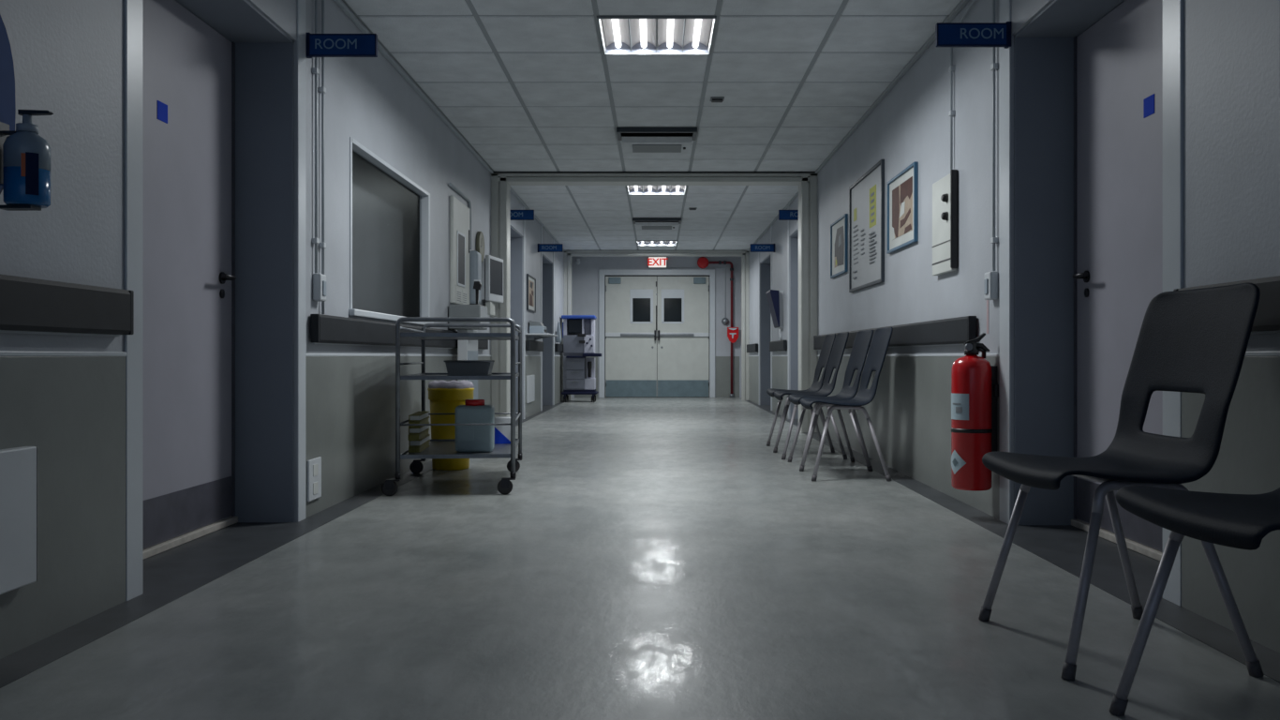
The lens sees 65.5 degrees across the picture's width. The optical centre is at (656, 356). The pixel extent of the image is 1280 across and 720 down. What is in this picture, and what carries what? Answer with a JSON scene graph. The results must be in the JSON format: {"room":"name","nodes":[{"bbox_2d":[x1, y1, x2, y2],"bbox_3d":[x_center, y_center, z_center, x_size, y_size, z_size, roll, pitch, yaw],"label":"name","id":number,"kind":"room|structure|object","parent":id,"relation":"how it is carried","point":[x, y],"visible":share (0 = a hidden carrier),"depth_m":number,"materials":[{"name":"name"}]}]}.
{"room":"hospital interior","nodes":[
{"label":"hospital interior","id":0,"kind":"room"},
{"bbox_2d":[0,0,564,521],"bbox_3d":[-1.890,-0.495,7.650,0.820,2.390,18.500,0,0,0],"label":"wall","id":1,"kind":"structure","parent":0,"point":[68,55],"depth_m":4.36,"materials":[{"name":"paint"}]},
{"bbox_2d":[0,14,15,193],"bbox_3d":[-1.512,-0.579,2.100,0.016,0.541,0.489,0,0,0],"label":"backplate","id":2,"kind":"object","parent":1,"relation":"attached to","point":[7,103],"visible":0.63,"depth_m":2.30,"materials":[{"name":"blue plastic"}]},
{"bbox_2d":[0,109,53,210],"bbox_3d":[-1.446,-0.451,2.285,0.114,0.227,0.093,0,0,0],"label":"bottle","id":3,"kind":"object","parent":2,"relation":"attached to","point":[24,155],"visible":1,"depth_m":2.26,"materials":[{"name":"blue plastic"}]},
{"bbox_2d":[0,446,38,594],"bbox_3d":[-1.498,0.378,2.168,0.031,0.325,0.436,0,0,0],"label":"wall panel","id":4,"kind":"object","parent":1,"relation":"attached to","point":[19,466],"visible":1,"depth_m":2.32,"materials":[{"name":"white plastic"}]},
{"bbox_2d":[0,356,125,658],"bbox_3d":[-1.517,0.350,0.620,0.006,0.700,4.440,0,0,0],"label":"wall panel","id":5,"kind":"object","parent":1,"relation":"attached to","point":[72,409],"depth_m":2.56,"materials":[{"name":"grey paint"}]},
{"bbox_2d":[0,350,126,356],"bbox_3d":[-1.516,-0.006,0.620,0.008,0.012,4.440,0,0,0],"label":"trim","id":6,"kind":"structure","parent":1,"relation":"attached to","point":[2,352],"depth_m":2.53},
{"bbox_2d":[0,273,133,336],"bbox_3d":[-1.493,-0.119,0.615,0.036,0.131,4.390,0,0,0],"label":"rail","id":7,"kind":"object","parent":1,"relation":"attached to","point":[27,305],"visible":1,"depth_m":2.48,"materials":[{"name":"black plastic"}]},
{"bbox_2d":[124,0,142,600],"bbox_3d":[-1.516,-0.495,2.885,0.008,2.390,0.090,0,0,0],"label":"trim","id":8,"kind":"structure","parent":1,"relation":"attached to","point":[133,8],"depth_m":2.88,"materials":[{"name":"grey metal"}]},
{"bbox_2d":[142,0,238,559],"bbox_3d":[-1.762,-0.309,3.566,0.092,2.014,1.243,0,0,0],"label":"door","id":9,"kind":"structure","parent":1,"relation":"in","point":[188,67],"depth_m":3.75,"materials":[{"name":"grey metal"}]},
{"bbox_2d":[0,460,432,687],"bbox_3d":[-1.583,0.699,3.760,0.395,0.002,10.720,0,0,0],"label":"trim","id":10,"kind":"structure","parent":1,"relation":"attached to","point":[171,573],"depth_m":3.27,"materials":[{"name":"grey"}]},
{"bbox_2d":[175,0,293,521],"bbox_3d":[-1.671,-0.315,3.565,0.278,2.030,1.270,0,0,0],"label":"trim","id":11,"kind":"structure","parent":1,"relation":"attached to","point":[263,52],"depth_m":4.19,"materials":[{"name":"paint"}]},
{"bbox_2d":[297,0,305,521],"bbox_3d":[-1.516,-0.495,4.245,0.008,2.390,0.090,0,0,0],"label":"trim","id":12,"kind":"structure","parent":1,"relation":"attached to","point":[301,4],"depth_m":4.23,"materials":[{"name":"grey metal"}]},
{"bbox_2d":[306,456,321,502],"bbox_3d":[-1.507,0.540,4.380,0.014,0.180,0.160,0,0,0],"label":"wall socket","id":13,"kind":"object","parent":1,"relation":"attached to","point":[313,466],"visible":1,"depth_m":4.35,"materials":[{"name":"white plastic"}]},
{"bbox_2d":[312,0,319,272],"bbox_3d":[-1.508,-1.018,4.400,0.024,1.303,0.032,0,0,0],"label":"conduit","id":14,"kind":"object","parent":1,"relation":"attached to","point":[315,70],"visible":1,"depth_m":4.39,"materials":[{"name":"white plastic"}]},
{"bbox_2d":[312,273,326,301],"bbox_3d":[-1.498,-0.305,4.430,0.044,0.120,0.080,0,0,0],"label":"wall switch","id":15,"kind":"object","parent":1,"relation":"attached to","point":[319,279],"visible":1,"depth_m":4.39,"materials":[{"name":"white plastic"}]},
{"bbox_2d":[318,0,326,313],"bbox_3d":[-1.508,-0.930,4.490,0.024,1.480,0.032,0,0,0],"label":"conduit","id":16,"kind":"object","parent":1,"relation":"attached to","point":[321,89],"visible":0.92,"depth_m":4.49,"materials":[{"name":"white plastic"}]},
{"bbox_2d":[305,32,377,58],"bbox_3d":[-1.365,-1.345,4.310,0.309,0.104,0.032,0,0,0],"label":"room sign","id":17,"kind":"object","parent":1,"relation":"attached to","point":[317,45],"visible":1,"depth_m":4.30,"materials":[{"name":"blue plastic"}]},
{"bbox_2d":[305,356,491,518],"bbox_3d":[-1.517,0.350,6.705,0.006,0.700,4.830,0,0,0],"label":"trim","id":18,"kind":"structure","parent":1,"relation":"attached to","point":[350,400],"depth_m":5.02,"materials":[{"name":"grey plastic"}]},
{"bbox_2d":[305,353,491,356],"bbox_3d":[-1.516,-0.006,6.705,0.008,0.012,4.830,0,0,0],"label":"trim","id":19,"kind":"structure","parent":1,"relation":"attached to","point":[306,354],"depth_m":5.19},
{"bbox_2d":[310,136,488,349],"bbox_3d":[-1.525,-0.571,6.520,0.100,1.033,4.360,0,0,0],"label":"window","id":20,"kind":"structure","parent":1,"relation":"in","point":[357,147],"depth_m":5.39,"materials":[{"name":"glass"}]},
{"bbox_2d":[333,0,492,173],"bbox_3d":[-1.507,-1.679,3.750,0.026,0.021,10.700,0,0,0],"label":"trim","id":21,"kind":"structure","parent":1,"relation":"attached to","point":[339,3],"depth_m":6.02,"materials":[{"name":"grey metal"}]},
{"bbox_2d":[449,194,469,304],"bbox_3d":[-1.503,-0.785,7.625,0.034,0.790,0.650,0,0,0],"label":"upper cabinet","id":22,"kind":"object","parent":1,"relation":"attached to","point":[459,213],"visible":0.94,"depth_m":7.52,"materials":[{"name":"grey"}]},
{"bbox_2d":[448,182,471,249],"bbox_3d":[-1.506,-1.061,7.641,0.026,0.402,0.782,0,0,0],"label":"conduit","id":23,"kind":"object","parent":1,"relation":"attached to","point":[451,185],"visible":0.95,"depth_m":8.00,"materials":[{"name":"grey metal"}]},
{"bbox_2d":[469,250,481,304],"bbox_3d":[-1.477,-0.632,8.072,0.084,0.436,0.195,0,0,0],"label":"dispenser","id":24,"kind":"object","parent":1,"relation":"attached to","point":[475,257],"visible":0.75,"depth_m":7.98,"materials":[{"name":"white plastic"}]},
{"bbox_2d":[476,231,484,262],"bbox_3d":[-1.503,-0.930,8.470,0.034,0.260,0.260,0,0,0],"label":"soap dispenser","id":25,"kind":"object","parent":1,"relation":"attached to","point":[480,240],"visible":0.77,"depth_m":8.43,"materials":[{"name":"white plastic"}]},
{"bbox_2d":[481,254,503,315],"bbox_3d":[-1.454,-0.618,8.800,0.131,0.515,0.429,0,0,0],"label":"monitor","id":26,"kind":"object","parent":1,"relation":"attached to","point":[492,267],"visible":0.93,"depth_m":8.67,"materials":[{"name":"white plastic"}]},
{"bbox_2d":[510,225,522,418],"bbox_3d":[-1.651,-0.315,10.335,0.318,2.030,1.430,0,0,0],"label":"trim","id":27,"kind":"structure","parent":1,"relation":"attached to","point":[516,239],"depth_m":11.04,"materials":[{"name":"paint"}]},
{"bbox_2d":[510,209,534,220],"bbox_3d":[-1.325,-1.345,9.480,0.309,0.104,0.032,0,0,0],"label":"room sign","id":28,"kind":"object","parent":1,"relation":"attached to","point":[515,215],"visible":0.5,"depth_m":9.47,"materials":[{"name":"blue plastic"}]},
{"bbox_2d":[523,206,525,418],"bbox_3d":[-1.476,-0.495,11.095,0.008,2.390,0.090,0,0,0],"label":"trim","id":29,"kind":"structure","parent":1,"relation":"attached to","point":[524,206],"depth_m":11.05,"materials":[{"name":"grey metal"}]},
{"bbox_2d":[526,374,535,402],"bbox_3d":[-1.464,0.375,11.550,0.020,0.310,0.600,0,0,0],"label":"wall panel","id":30,"kind":"object","parent":1,"relation":"attached to","point":[530,379],"visible":1,"depth_m":11.49,"materials":[{"name":"white plastic"}]},
{"bbox_2d":[526,273,535,312],"bbox_3d":[-1.469,-0.730,11.650,0.022,0.410,0.700,0,0,0],"label":"framed print","id":31,"kind":"object","parent":1,"relation":"attached to","point":[530,280],"visible":1,"depth_m":11.61,"materials":[{"name":"grey paper"}]},
{"bbox_2d":[525,356,540,417],"bbox_3d":[-1.477,0.350,11.920,0.006,0.700,1.440,0,0,0],"label":"trim","id":32,"kind":"structure","parent":1,"relation":"attached to","point":[532,363],"depth_m":12.00,"materials":[{"name":"grey plastic"}]},
{"bbox_2d":[526,339,543,351],"bbox_3d":[-1.453,-0.119,11.920,0.036,0.131,1.400,0,0,0],"label":"rail","id":33,"kind":"object","parent":1,"relation":"attached to","point":[531,345],"visible":1,"depth_m":11.68,"materials":[{"name":"black plastic"}]},
{"bbox_2d":[510,187,565,251],"bbox_3d":[-1.467,-1.679,12.580,0.026,0.021,6.480,0,0,0],"label":"trim","id":34,"kind":"structure","parent":1,"relation":"attached to","point":[513,192],"depth_m":12.02,"materials":[{"name":"grey metal"}]},
{"bbox_2d":[540,224,542,410],"bbox_3d":[-1.476,-0.495,12.750,0.008,2.390,0.100,0,0,0],"label":"trim","id":35,"kind":"structure","parent":1,"relation":"attached to","point":[541,225],"depth_m":12.70,"materials":[{"name":"grey metal"}]},
{"bbox_2d":[525,333,558,340],"bbox_3d":[-1.345,-0.227,11.700,0.270,0.063,1.000,0,0,0],"label":"wall shelf","id":36,"kind":"object","parent":1,"relation":"attached to","point":[529,335],"visible":1,"depth_m":11.34,"materials":[{"name":"white plastic"}]},
{"bbox_2d":[529,320,546,333],"bbox_3d":[-1.379,-0.334,11.550,0.173,0.150,0.300,0,0,0],"label":"printer","id":37,"kind":"object","parent":36,"relation":"on","point":[535,327],"visible":0.89,"depth_m":11.40,"materials":[{"name":"white plastic"}]},
{"bbox_2d":[542,254,551,404],"bbox_3d":[-1.651,-0.315,13.500,0.318,2.030,1.400,0,0,0],"label":"trim","id":38,"kind":"structure","parent":1,"relation":"attached to","point":[546,263],"depth_m":14.19,"materials":[{"name":"paint"}]},
{"bbox_2d":[537,243,562,252],"bbox_3d":[-1.325,-1.345,12.370,0.309,0.104,0.032,0,0,0],"label":"room sign","id":39,"kind":"object","parent":1,"relation":"attached to","point":[542,247],"visible":1,"depth_m":12.36,"materials":[{"name":"blue plastic"}]},
{"bbox_2d":[552,238,554,404],"bbox_3d":[-1.476,-0.495,14.250,0.008,2.390,0.100,0,0,0],"label":"trim","id":40,"kind":"structure","parent":1,"relation":"attached to","point":[553,239],"depth_m":14.20,"materials":[{"name":"grey metal"}]},
{"bbox_2d":[554,356,564,403],"bbox_3d":[-1.477,0.350,15.090,0.006,0.700,1.460,0,0,0],"label":"trim","id":41,"kind":"structure","parent":1,"relation":"attached to","point":[558,360],"depth_m":14.99,"materials":[{"name":"white paint"}]},
{"bbox_2d":[342,0,948,250],"bbox_3d":[0.000,-1.706,7.620,4.000,0.027,18.559,0,0,0],"label":"trim","id":42,"kind":"structure","parent":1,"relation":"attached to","point":[468,2],"depth_m":5.74,"materials":[{"name":"grey metal"}]},
{"bbox_2d":[491,173,817,431],"bbox_3d":[-0.025,-0.495,9.230,2.990,2.390,0.220,0,0,0],"label":"trim","id":43,"kind":"structure","parent":1,"relation":"attached to","point":[500,183],"depth_m":9.13,"materials":[{"name":"beige paint"}]},
{"bbox_2d":[492,171,815,173],"bbox_3d":[-0.025,-1.683,9.114,2.990,0.011,0.012,0,0,0],"label":"trim","id":44,"kind":"structure","parent":1,"relation":"attached to","point":[493,171],"depth_m":9.11,"materials":[{"name":"grey metal"}]},
{"bbox_2d":[564,250,749,400],"bbox_3d":[-0.005,-0.495,15.900,2.950,2.390,0.160,0,0,0],"label":"trim","id":45,"kind":"structure","parent":1,"relation":"attached to","point":[568,254],"depth_m":15.83,"materials":[{"name":"beige paint"}]},
{"bbox_2d":[448,304,487,399],"bbox_3d":[-1.395,0.160,7.480,0.228,1.070,0.520,0,0,0],"label":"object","id":46,"kind":"structure","parent":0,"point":[467,349],"depth_m":7.30,"materials":[{"name":"white paint"}]},
{"bbox_2d":[0,397,1279,719],"bbox_3d":[0.000,0.760,7.800,4.400,0.120,18.800,0,0,0],"label":"floor","id":47,"kind":"structure","parent":0,"point":[643,558],"depth_m":2.67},
{"bbox_2d":[427,379,474,470],"bbox_3d":[-1.285,0.425,6.210,0.286,0.549,0.286,0,0,0],"label":"waste bin","id":48,"kind":"object","parent":47,"relation":"on","point":[444,396],"visible":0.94,"depth_m":6.10,"materials":[{"name":"yellow plastic"}]},
{"bbox_2d":[381,316,522,495],"bbox_3d":[-1.095,0.252,5.497,0.666,0.896,0.999,0,0,-6],"label":"trolley","id":49,"kind":"object","parent":47,"relation":"on","point":[445,448],"visible":0.96,"depth_m":5.05,"materials":[{"name":"metal"}]},
{"bbox_2d":[443,359,494,375],"bbox_3d":[-1.035,0.066,5.523,0.256,0.086,0.326,0,0,-6],"label":"basin","id":50,"kind":"object","parent":49,"relation":"on","point":[454,367],"visible":0.99,"depth_m":5.37,"materials":[{"name":"grey plastic"}]},
{"bbox_2d":[455,399,494,452],"bbox_3d":[-0.966,0.367,5.287,0.200,0.277,0.142,0,0,-6],"label":"jerrycan","id":51,"kind":"object","parent":49,"relation":"on","point":[468,439],"visible":1,"depth_m":5.22,"materials":[{"name":"white plastic"}]},
{"bbox_2d":[494,416,510,444],"bbox_3d":[-0.886,0.430,5.798,0.110,0.150,0.122,0,0,-6],"label":"carton","id":52,"kind":"object","parent":49,"relation":"on","point":[502,433],"visible":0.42,"depth_m":5.74,"materials":[{"name":"white cardboard"}]},
{"bbox_2d":[494,427,510,443],"bbox_3d":[-0.882,0.455,5.738,0.104,0.099,0.002,0,0,-6],"label":"print","id":53,"kind":"object","parent":52,"relation":"attached to","point":[502,435],"depth_m":5.74,"materials":[{"name":"blue paper"}]},
{"bbox_2d":[561,314,601,401],"bbox_3d":[-1.153,0.037,15.325,0.615,1.325,0.470,0,0,0],"label":"machine","id":54,"kind":"object","parent":47,"relation":"on","point":[578,331],"visible":1,"depth_m":15.19,"materials":[{"name":"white plastic"}]},
{"bbox_2d":[565,353,601,357],"bbox_3d":[-1.110,-0.010,15.220,0.530,0.070,0.260,0,0,0],"label":"countertop","id":55,"kind":"structure","parent":54,"relation":"on","point":[584,354],"depth_m":15.09,"materials":[{"name":"blue plastic"}]},
{"bbox_2d":[766,333,835,451],"bbox_3d":[1.098,0.268,7.540,0.488,0.871,0.509,0,0,0],"label":"chair","id":56,"kind":"object","parent":47,"relation":"on","point":[828,341],"visible":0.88,"depth_m":7.62,"materials":[{"name":"grey plastic"}]},
{"bbox_2d":[773,331,848,459],"bbox_3d":[1.088,0.268,7.000,0.488,0.871,0.509,0,0,0],"label":"chair","id":57,"kind":"object","parent":47,"relation":"on","point":[840,340],"visible":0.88,"depth_m":7.02,"materials":[{"name":"grey plastic"}]},
{"bbox_2d":[788,328,873,468],"bbox_3d":[1.113,0.268,6.360,0.488,0.871,0.509,0,0,-1],"label":"chair","id":58,"kind":"object","parent":47,"relation":"on","point":[860,347],"visible":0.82,"depth_m":6.42,"materials":[{"name":"grey plastic"}]},
{"bbox_2d":[799,327,893,481],"bbox_3d":[1.108,0.268,5.820,0.488,0.871,0.509,0,0,0],"label":"chair","id":59,"kind":"object","parent":47,"relation":"on","point":[881,338],"visible":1,"depth_m":5.79,"materials":[{"name":"grey plastic"}]},
{"bbox_2d":[978,282,1264,680],"bbox_3d":[1.108,0.268,2.411,0.488,0.871,0.509,0,0,-3],"label":"chair","id":60,"kind":"object","parent":47,"relation":"on","point":[1196,340],"visible":0.99,"depth_m":2.37,"materials":[{"name":"grey plastic"}]},
{"bbox_2d":[1108,485,1279,715],"bbox_3d":[1.136,0.268,1.716,0.488,0.871,0.509,0,0,-1],"label":"chair","id":61,"kind":"object","parent":47,"relation":"on","point":[1242,521],"visible":1,"depth_m":1.79,"materials":[{"name":"grey plastic"}]},
{"bbox_2d":[344,0,961,250],"bbox_3d":[0.000,-1.700,7.650,3.978,0.020,18.578,0,0,0],"label":"ceiling","id":62,"kind":"structure","parent":0,"point":[578,139],"depth_m":6.31,"materials":[{"name":"tile"}]},
{"bbox_2d":[596,15,716,54],"bbox_3d":[0.000,-1.721,5.250,0.596,0.082,0.596,0,0,0],"label":"ceiling light","id":63,"kind":"object","parent":62,"relation":"attached to","point":[619,35],"visible":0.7,"depth_m":5.34,"materials":[{"name":"grey"}]},
{"bbox_2d":[616,127,697,153],"bbox_3d":[0.000,-1.651,7.650,0.596,0.078,0.600,0,0,0],"label":"ceiling vent","id":64,"kind":"object","parent":62,"relation":"in","point":[634,140],"visible":1,"depth_m":7.61,"materials":[{"name":"grey metal"}]},
{"bbox_2d":[626,185,686,194],"bbox_3d":[0.000,-1.721,10.050,0.596,0.082,0.596,0,0,0],"label":"ceiling light","id":65,"kind":"object","parent":62,"relation":"attached to","point":[632,189],"visible":0.43,"depth_m":10.33,"materials":[{"name":"metal"}]},
{"bbox_2d":[632,217,681,229],"bbox_3d":[0.000,-1.651,12.450,0.596,0.078,0.600,0,0,0],"label":"ceiling vent","id":66,"kind":"object","parent":62,"relation":"in","point":[642,223],"visible":1,"depth_m":12.41,"materials":[{"name":"grey metal"}]},
{"bbox_2d":[636,239,677,245],"bbox_3d":[0.000,-1.721,14.850,0.596,0.082,0.596,0,0,0],"label":"ceiling light","id":67,"kind":"object","parent":62,"relation":"attached to","point":[639,242],"visible":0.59,"depth_m":15.13,"materials":[{"name":"metal"}]},
{"bbox_2d":[571,256,741,397],"bbox_3d":[0.000,-0.495,17.000,4.000,2.390,0.200,0,0,0],"label":"wall","id":68,"kind":"structure","parent":0,"point":[585,275],"depth_m":16.90,"materials":[{"name":"white paint"}]},
{"bbox_2d":[605,276,656,397],"bbox_3d":[-0.436,-0.332,16.881,0.883,2.047,0.127,0,0,0],"label":"door","id":69,"kind":"structure","parent":68,"relation":"in","point":[631,302],"depth_m":16.90,"materials":[{"name":"white paint"}]},
{"bbox_2d":[598,268,714,397],"bbox_3d":[0.005,-0.385,16.895,1.970,2.170,0.050,0,0,0],"label":"trim","id":70,"kind":"structure","parent":68,"relation":"attached to","point":[602,272],"depth_m":16.87,"materials":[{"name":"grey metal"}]},
{"bbox_2d":[647,256,668,267],"bbox_3d":[0.015,-1.590,16.872,0.339,0.190,0.055,0,0,0],"label":"exit sign","id":71,"kind":"object","parent":68,"relation":"attached to","point":[652,261],"visible":0.95,"depth_m":16.85,"materials":[{"name":"white"}]},
{"bbox_2d":[657,276,709,397],"bbox_3d":[0.449,-0.332,16.881,0.879,2.047,0.127,0,0,0],"label":"door","id":72,"kind":"structure","parent":68,"relation":"in","point":[683,302],"depth_m":16.90,"materials":[{"name":"beige metal"}]},
{"bbox_2d":[708,260,733,397],"bbox_3d":[1.094,-0.458,16.858,0.428,2.316,0.082,0,0,0],"label":"standpipe","id":73,"kind":"object","parent":68,"relation":"attached to","point":[719,261],"visible":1,"depth_m":16.84,"materials":[{"name":"red metal"}]},
{"bbox_2d":[715,356,739,397],"bbox_3d":[1.200,0.350,16.897,0.400,0.700,0.006,0,0,0],"label":"trim","id":74,"kind":"structure","parent":68,"relation":"attached to","point":[722,363],"depth_m":16.89,"materials":[{"name":"grey paint"}]},
{"bbox_2d":[749,0,1279,514],"bbox_3d":[1.885,-0.495,7.650,0.830,2.390,18.500,0,0,0],"label":"wall","id":75,"kind":"structure","parent":0,"point":[1231,48],"depth_m":4.41,"materials":[{"name":"paint"}]},
{"bbox_2d":[748,356,759,404],"bbox_3d":[1.467,0.350,15.090,0.006,0.700,1.460,0,0,0],"label":"trim","id":76,"kind":"structure","parent":75,"relation":"attached to","point":[753,361],"depth_m":15.03,"materials":[{"name":"grey paint"}]},
{"bbox_2d":[750,243,774,252],"bbox_3d":[1.315,-1.345,12.370,0.309,0.104,0.032,0,0,0],"label":"room sign","id":77,"kind":"object","parent":75,"relation":"attached to","point":[754,247],"visible":1,"depth_m":12.36,"materials":[{"name":"blue plastic"}]},
{"bbox_2d":[760,254,770,404],"bbox_3d":[1.621,-0.315,13.500,0.278,2.030,1.400,0,0,0],"label":"trim","id":78,"kind":"structure","parent":75,"relation":"attached to","point":[766,263],"depth_m":14.19,"materials":[{"name":"paint"}]},
{"bbox_2d":[770,224,772,410],"bbox_3d":[1.466,-0.495,12.750,0.008,2.390,0.100,0,0,0],"label":"trim","id":79,"kind":"structure","parent":75,"relation":"attached to","point":[771,225],"depth_m":12.79,"materials":[{"name":"metal"}]},
{"bbox_2d":[765,289,783,340],"bbox_3d":[1.390,-0.479,11.750,0.160,0.582,0.440,0,0,0],"label":"monitor","id":80,"kind":"object","parent":75,"relation":"attached to","point":[775,298],"visible":1,"depth_m":11.59,"materials":[{"name":"blue plastic"}]},
{"bbox_2d":[769,339,786,351],"bbox_3d":[1.443,-0.119,11.920,0.036,0.131,1.400,0,0,0],"label":"rail","id":81,"kind":"object","parent":75,"relation":"attached to","point":[779,345],"visible":1,"depth_m":11.69,"materials":[{"name":"black plastic"}]},
{"bbox_2d":[772,356,787,417],"bbox_3d":[1.467,0.350,11.920,0.006,0.700,1.440,0,0,0],"label":"trim","id":82,"kind":"structure","parent":75,"relation":"attached to","point":[779,363],"depth_m":11.83,"materials":[{"name":"grey paint"}]},
{"bbox_2d":[787,206,788,418],"bbox_3d":[1.466,-0.495,11.095,0.008,2.390,0.090,0,0,0],"label":"trim","id":83,"kind":"structure","parent":75,"relation":"attached to","point":[788,206],"depth_m":11.06,"materials":[{"name":"metal"}]},
{"bbox_2d":[778,209,798,220],"bbox_3d":[1.315,-1.345,9.480,0.309,0.104,0.032,0,0,0],"label":"room sign","id":84,"kind":"object","parent":75,"relation":"attached to","point":[783,215],"visible":0.56,"depth_m":9.47,"materials":[{"name":"blue plastic"}]},
{"bbox_2d":[789,229,798,418],"bbox_3d":[1.621,-0.315,10.335,0.278,2.030,1.430,0,0,0],"label":"trim","id":85,"kind":"structure","parent":75,"relation":"attached to","point":[794,238],"depth_m":11.04,"materials":[{"name":"paint"}]},
{"bbox_2d":[830,213,848,278],"bbox_3d":[1.459,-0.874,7.995,0.022,0.447,0.650,0,0,0],"label":"framed print","id":86,"kind":"object","parent":75,"relation":"attached to","point":[839,229],"visible":1,"depth_m":7.97,"materials":[{"name":"paper"}]},
{"bbox_2d":[848,159,884,292],"bbox_3d":[1.459,-0.876,6.960,0.022,0.792,1.080,0,0,0],"label":"framed poster","id":87,"kind":"object","parent":75,"relation":"attached to","point":[866,194],"visible":1,"depth_m":6.94,"materials":[{"name":"grey paper"}]},
{"bbox_2d":[852,184,877,279],"bbox_3d":[1.455,-0.859,6.992,0.010,0.573,0.765,0,0,0],"label":"print","id":88,"kind":"object","parent":87,"relation":"attached to","point":[865,203],"depth_m":6.97,"materials":[{"name":"white paper"}]},
{"bbox_2d":[815,0,969,173],"bbox_3d":[1.457,-1.679,3.750,0.026,0.021,10.700,0,0,0],"label":"trim","id":89,"kind":"structure","parent":75,"relation":"attached to","point":[962,3],"depth_m":6.04,"materials":[{"name":"grey metal"}]},
{"bbox_2d":[813,315,976,350],"bbox_3d":[1.443,-0.119,6.800,0.036,0.131,4.500,0,0,0],"label":"rail","id":90,"kind":"object","parent":75,"relation":"attached to","point":[952,331],"visible":0.77,"depth_m":5.23,"materials":[{"name":"black plastic"}]},
{"bbox_2d":[886,161,918,253],"bbox_3d":[1.459,-0.870,5.935,0.022,0.450,0.670,0,0,0],"label":"framed print","id":91,"kind":"object","parent":75,"relation":"attached to","point":[902,189],"visible":1,"depth_m":5.90,"materials":[{"name":"paper"}]},
{"bbox_2d":[816,353,999,356],"bbox_3d":[1.466,-0.006,6.685,0.008,0.012,4.870,0,0,0],"label":"trim","id":92,"kind":"structure","parent":75,"relation":"attached to","point":[943,354],"depth_m":5.17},
{"bbox_2d":[817,356,999,519],"bbox_3d":[1.467,0.350,6.685,0.006,0.700,4.870,0,0,0],"label":"wall panel","id":93,"kind":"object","parent":75,"relation":"attached to","point":[909,412],"depth_m":5.62,"materials":[{"name":"grey paint"}]},
{"bbox_2d":[932,169,958,275],"bbox_3d":[1.442,-0.665,5.030,0.056,0.490,0.360,0,0,0],"label":"box","id":94,"kind":"object","parent":75,"relation":"attached to","point":[945,190],"visible":1,"depth_m":4.94,"materials":[{"name":"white plastic"}]},
{"bbox_2d":[948,0,975,170],"bbox_3d":[1.458,-1.278,4.653,0.024,0.726,0.566,0,0,0],"label":"conduit","id":95,"kind":"object","parent":75,"relation":"attached to","point":[951,68],"visible":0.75,"depth_m":4.92,"materials":[{"name":"white plastic"}]},
{"bbox_2d":[935,21,1011,48],"bbox_3d":[1.315,-1.335,4.140,0.309,0.104,0.032,0,0,0],"label":"room sign","id":96,"kind":"object","parent":75,"relation":"attached to","point":[946,34],"visible":1,"depth_m":4.13,"materials":[{"name":"blue plastic"}]},
{"bbox_2d":[951,332,998,491],"bbox_3d":[1.372,0.236,4.310,0.193,0.672,0.171,0,0,0],"label":"fire extinguisher","id":97,"kind":"object","parent":75,"relation":"attached to","point":[974,388],"visible":0.96,"depth_m":4.25,"materials":[{"name":"red paint"}]},
{"bbox_2d":[983,271,997,299],"bbox_3d":[1.448,-0.305,4.320,0.044,0.120,0.080,0,0,0],"label":"wall switch","id":98,"kind":"object","parent":75,"relation":"attached to","point":[990,281],"visible":1,"depth_m":4.28,"materials":[{"name":"white plastic"}]},
{"bbox_2d":[990,0,997,270],"bbox_3d":[1.458,-1.018,4.300,0.024,1.303,0.032,0,0,0],"label":"conduit","id":99,"kind":"object","parent":75,"relation":"attached to","point":[994,66],"visible":1,"depth_m":4.29,"materials":[{"name":"white plastic"}]},
{"bbox_2d":[999,0,1011,523],"bbox_3d":[1.466,-0.495,4.190,0.008,2.390,0.120,0,0,0],"label":"trim","id":100,"kind":"structure","parent":75,"relation":"attached to","point":[1004,5],"depth_m":4.19,"materials":[{"name":"grey metal"}]},
{"bbox_2d":[803,431,1279,682],"bbox_3d":[1.532,0.699,3.760,0.395,0.002,10.720,0,0,0],"label":"trim","id":101,"kind":"structure","parent":75,"relation":"attached to","point":[1062,545],"depth_m":3.38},
{"bbox_2d":[1013,0,1125,524],"bbox_3d":[1.621,-0.315,3.505,0.278,2.030,1.250,0,0,0],"label":"door frame","id":102,"kind":"structure","parent":75,"relation":"attached to","point":[1044,47],"depth_m":4.12,"materials":[{"name":"paint"}]},
{"bbox_2d":[1071,0,1162,561],"bbox_3d":[1.712,-0.309,3.506,0.092,2.014,1.223,0,0,0],"label":"door","id":103,"kind":"structure","parent":75,"relation":"in","point":[1118,61],"depth_m":3.78,"materials":[{"name":"grey metal"}]},
{"bbox_2d":[1162,0,1182,606],"bbox_3d":[1.466,-0.495,2.830,0.008,2.390,0.100,0,0,0],"label":"trim","id":104,"kind":"structure","parent":75,"relation":"attached to","point":[1172,9],"depth_m":2.82,"materials":[{"name":"grey metal"}]},
{"bbox_2d":[1173,275,1279,334],"bbox_3d":[1.443,-0.119,0.585,0.036,0.131,4.330,0,0,0],"label":"rail","id":105,"kind":"object","parent":75,"relation":"attached to","point":[1267,319],"visible":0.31,"depth_m":2.33,"materials":[{"name":"black plastic"}]},
{"bbox_2d":[1181,356,1279,653],"bbox_3d":[1.467,0.350,0.590,0.006,0.700,4.380,0,0,0],"label":"wall panel","id":106,"kind":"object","parent":75,"relation":"attached to","point":[1247,461],"depth_m":2.47,"materials":[{"name":"grey paint"}]},
{"bbox_2d":[1244,351,1279,356],"bbox_3d":[1.466,-0.006,0.590,0.008,0.012,4.380,0,0,0],"label":"trim","id":107,"kind":"structure","parent":75,"relation":"attached to","point":[1247,353],"depth_m":2.40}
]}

